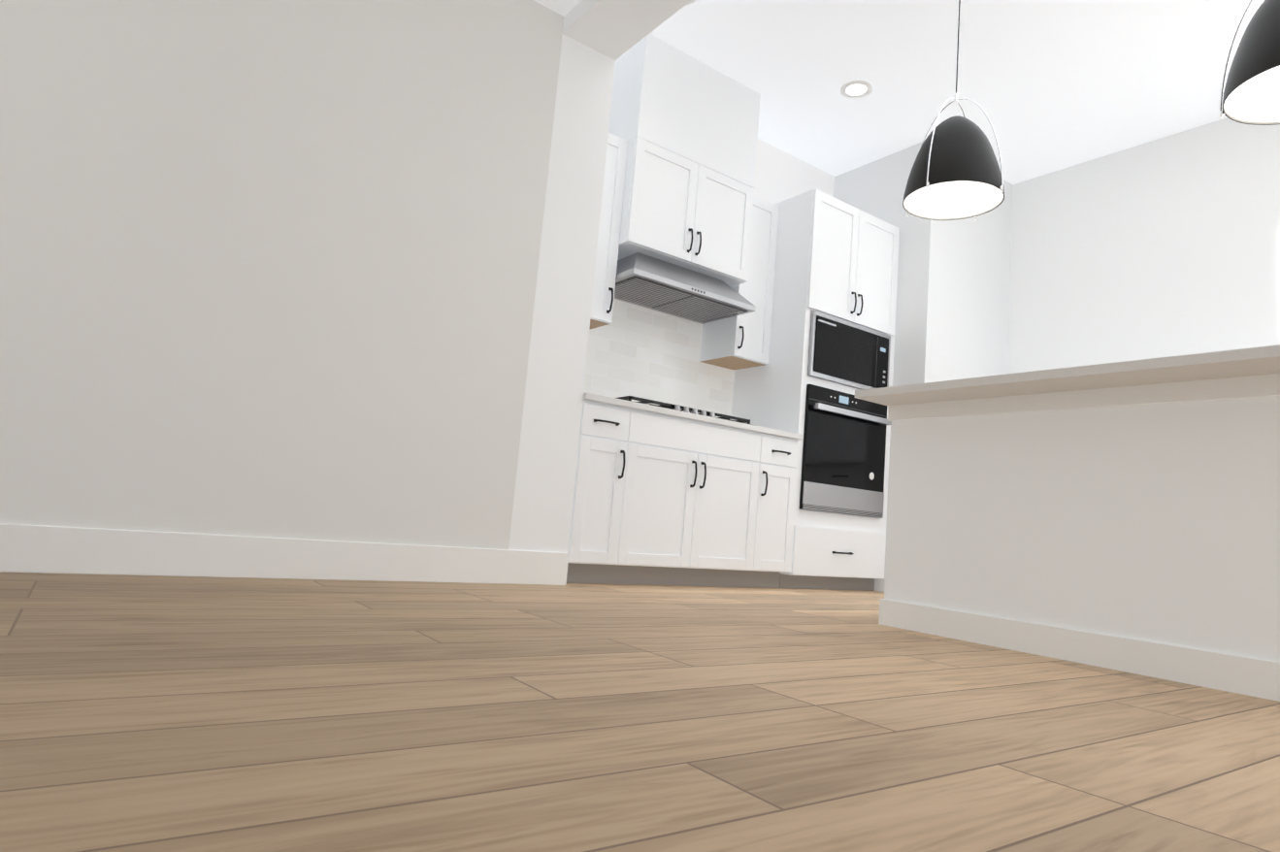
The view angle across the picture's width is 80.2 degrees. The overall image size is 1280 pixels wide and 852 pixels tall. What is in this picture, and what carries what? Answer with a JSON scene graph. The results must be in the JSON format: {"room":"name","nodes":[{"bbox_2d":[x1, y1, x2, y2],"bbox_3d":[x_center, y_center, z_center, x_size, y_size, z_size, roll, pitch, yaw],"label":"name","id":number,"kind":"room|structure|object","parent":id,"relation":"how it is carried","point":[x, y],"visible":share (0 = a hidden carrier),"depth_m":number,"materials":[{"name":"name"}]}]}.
{"room":"kitchen","nodes":[
{"label":"kitchen","id":0,"kind":"room"},
{"bbox_2d":[0,0,564,549],"bbox_3d":[-1.974,-1.098,3.077,3.070,3.250,0.930,10,-9,-35],"label":"wall","id":1,"kind":"structure","parent":0,"point":[268,268],"depth_m":2.89,"materials":[{"name":"grey paint"}]},
{"bbox_2d":[0,523,568,585],"bbox_3d":[-1.645,0.443,2.638,3.230,0.150,0.013,10,-9,-35],"label":"baseboard","id":2,"kind":"structure","parent":1,"relation":"attached to","point":[41,549],"depth_m":2.78,"materials":[{"name":"white wood"}]},
{"bbox_2d":[532,0,581,16],"bbox_3d":[0.467,-2.629,0.147,2.920,0.520,6.820,10,-9,-35],"label":"ceiling","id":3,"kind":"structure","parent":0,"point":[563,8],"depth_m":3.63,"materials":[{"name":"white paint"}]},
{"bbox_2d":[508,33,615,552],"bbox_3d":[-0.522,-0.869,3.925,0.310,3.250,0.630,10,-9,-35],"label":"wall","id":4,"kind":"structure","parent":0,"point":[545,470],"depth_m":3.63,"materials":[{"name":"white paint"}]},
{"bbox_2d":[562,0,690,60],"bbox_3d":[1.767,-2.359,1.068,0.310,0.610,6.820,10,-9,-35],"label":"beam","id":5,"kind":"structure","parent":0,"point":[614,29],"depth_m":3.59,"materials":[{"name":"white paint"}]},
{"bbox_2d":[0,572,1279,851],"bbox_3d":[-1.425,0.200,-0.601,14.100,0.120,8.100,10,-9,-35],"label":"floor","id":6,"kind":"structure","parent":0,"point":[200,714],"depth_m":1.22,"materials":[{"name":"brown wood"}]},
{"bbox_2d":[566,396,644,584],"bbox_3d":[-0.356,0.347,3.969,0.344,0.884,0.628,10,-9,-35],"label":"base cabinet","id":7,"kind":"object","parent":6,"relation":"on","point":[607,473],"depth_m":3.73,"materials":[{"name":"white wood"}]},
{"bbox_2d":[628,412,772,588],"bbox_3d":[0.107,0.427,4.298,1.042,0.884,0.628,10,-9,-35],"label":"base cabinet","id":8,"kind":"object","parent":6,"relation":"on","point":[663,496],"depth_m":4.09,"materials":[{"name":"white wood"}]},
{"bbox_2d":[583,393,803,439],"bbox_3d":[0.167,-0.023,4.353,1.525,0.030,0.654,10,-9,-35],"label":"countertop","id":9,"kind":"structure","parent":8,"relation":"on","point":[589,397],"depth_m":4.02,"materials":[{"name":"white stone"}]},
{"bbox_2d":[616,395,755,426],"bbox_3d":[0.159,-0.063,4.351,0.905,0.045,0.525,10,-9,-35],"label":"gas cooktop","id":10,"kind":"object","parent":9,"relation":"in","point":[686,409],"visible":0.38,"depth_m":4.13,"materials":[{"name":"black metal"}]},
{"bbox_2d":[764,435,798,588],"bbox_3d":[0.584,0.510,4.637,0.377,0.884,0.628,10,-9,-35],"label":"base cabinet","id":11,"kind":"object","parent":6,"relation":"on","point":[782,483],"depth_m":4.44,"materials":[{"name":"white wood"}]},
{"bbox_2d":[730,189,899,590],"bbox_3d":[1.181,-0.186,5.073,0.888,2.468,0.688,10,-9,-35],"label":"tall cabinet","id":12,"kind":"object","parent":6,"relation":"on","point":[832,344],"visible":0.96,"depth_m":4.81,"materials":[{"name":"white wood"}]},
{"bbox_2d":[878,371,1279,701],"bbox_3d":[1.822,0.373,2.661,0.855,0.884,1.669,10,-9,-35],"label":"kitchen island","id":13,"kind":"object","parent":6,"relation":"on","point":[1123,516],"depth_m":2.43,"materials":[{"name":"white paint"}]},
{"bbox_2d":[854,344,1279,406],"bbox_3d":[1.772,-0.065,2.642,1.055,0.090,1.690,10,-9,-35],"label":"island countertop","id":14,"kind":"structure","parent":13,"relation":"on","point":[1262,360],"depth_m":2.36,"materials":[{"name":"white stone"}]},
{"bbox_2d":[733,138,834,370],"bbox_3d":[0.736,-0.588,5.328,4.030,3.250,0.200,10,-9,-35],"label":"wall","id":15,"kind":"structure","parent":0,"point":[780,176],"depth_m":5.49,"materials":[{"name":"white paint"}]},
{"bbox_2d":[589,127,627,329],"bbox_3d":[-0.331,-1.097,4.260,0.314,1.055,0.328,10,-9,-35],"label":"upper cabinet","id":16,"kind":"object","parent":15,"relation":"attached to","point":[608,249],"depth_m":4.18,"materials":[{"name":"white wood"}]},
{"bbox_2d":[583,298,734,417],"bbox_3d":[0.017,-0.475,4.673,1.525,0.912,0.008,10,-9,-35],"label":"tile backsplash","id":17,"kind":"structure","parent":15,"relation":"attached to","point":[636,350],"depth_m":4.72,"materials":[{"name":"white tile"}]},
{"bbox_2d":[608,33,760,185],"bbox_3d":[0.256,-1.843,4.680,0.901,0.623,0.408,10,-9,-35],"label":"soffit","id":18,"kind":"object","parent":15,"relation":"attached to","point":[660,91],"depth_m":4.46,"materials":[{"name":"white paint"}]},
{"bbox_2d":[620,131,755,286],"bbox_3d":[0.204,-1.236,4.605,0.901,0.605,0.408,10,-9,-35],"label":"upper cabinet","id":19,"kind":"object","parent":15,"relation":"attached to","point":[680,166],"depth_m":4.41,"materials":[{"name":"white wood"}]},
{"bbox_2d":[614,252,754,324],"bbox_3d":[0.196,-0.832,4.517,0.899,0.201,0.487,10,-9,-35],"label":"steel range hood","id":20,"kind":"object","parent":19,"relation":"attached to","point":[646,281],"visible":0.88,"depth_m":4.41,"materials":[{"name":"silver metal"}]},
{"bbox_2d":[699,196,779,369],"bbox_3d":[0.650,-0.927,4.958,0.305,1.055,0.328,10,-9,-35],"label":"upper cabinet","id":21,"kind":"object","parent":15,"relation":"attached to","point":[742,341],"depth_m":4.85,"materials":[{"name":"white wood"}]},
{"bbox_2d":[833,140,1012,591],"bbox_3d":[2.145,-0.423,5.686,1.300,3.250,0.850,10,-9,-35],"label":"wall","id":22,"kind":"structure","parent":0,"point":[952,311],"depth_m":5.26,"materials":[{"name":"white paint"}]},
{"bbox_2d":[649,0,1264,184],"bbox_3d":[3.227,-2.269,2.505,3.720,0.190,7.450,10,-9,-35],"label":"ceiling","id":23,"kind":"structure","parent":0,"point":[1048,86],"depth_m":4.38,"materials":[{"name":"white paint"}]},
{"bbox_2d":[840,80,872,98],"bbox_3d":[1.328,-2.064,4.672,0.190,0.010,0.190,10,-9,-35],"label":"recessed light","id":24,"kind":"object","parent":23,"relation":"in","point":[855,89],"visible":1,"depth_m":4.67,"materials":[{"name":"white"}]},
{"bbox_2d":[902,0,1004,221],"bbox_3d":[1.445,-1.588,3.468,0.445,1.222,0.445,10,-9,-35],"label":"pendant lamp","id":25,"kind":"object","parent":23,"relation":"hanging from","point":[955,174],"visible":1,"depth_m":3.30,"materials":[{"name":"black metal"}]},
{"bbox_2d":[1218,0,1279,125],"bbox_3d":[2.158,-1.649,2.480,0.445,1.222,0.445,10,-9,-35],"label":"pendant lamp","id":26,"kind":"object","parent":23,"relation":"hanging from","point":[1252,92],"visible":1,"depth_m":2.43,"materials":[{"name":"black metal"}]},
{"bbox_2d":[1007,117,1279,373],"bbox_3d":[4.725,-0.537,2.955,0.300,3.250,6.600,10,-9,-35],"label":"wall","id":27,"kind":"structure","parent":0,"point":[1166,246],"depth_m":4.87,"materials":[{"name":"white paint"}]}
]}

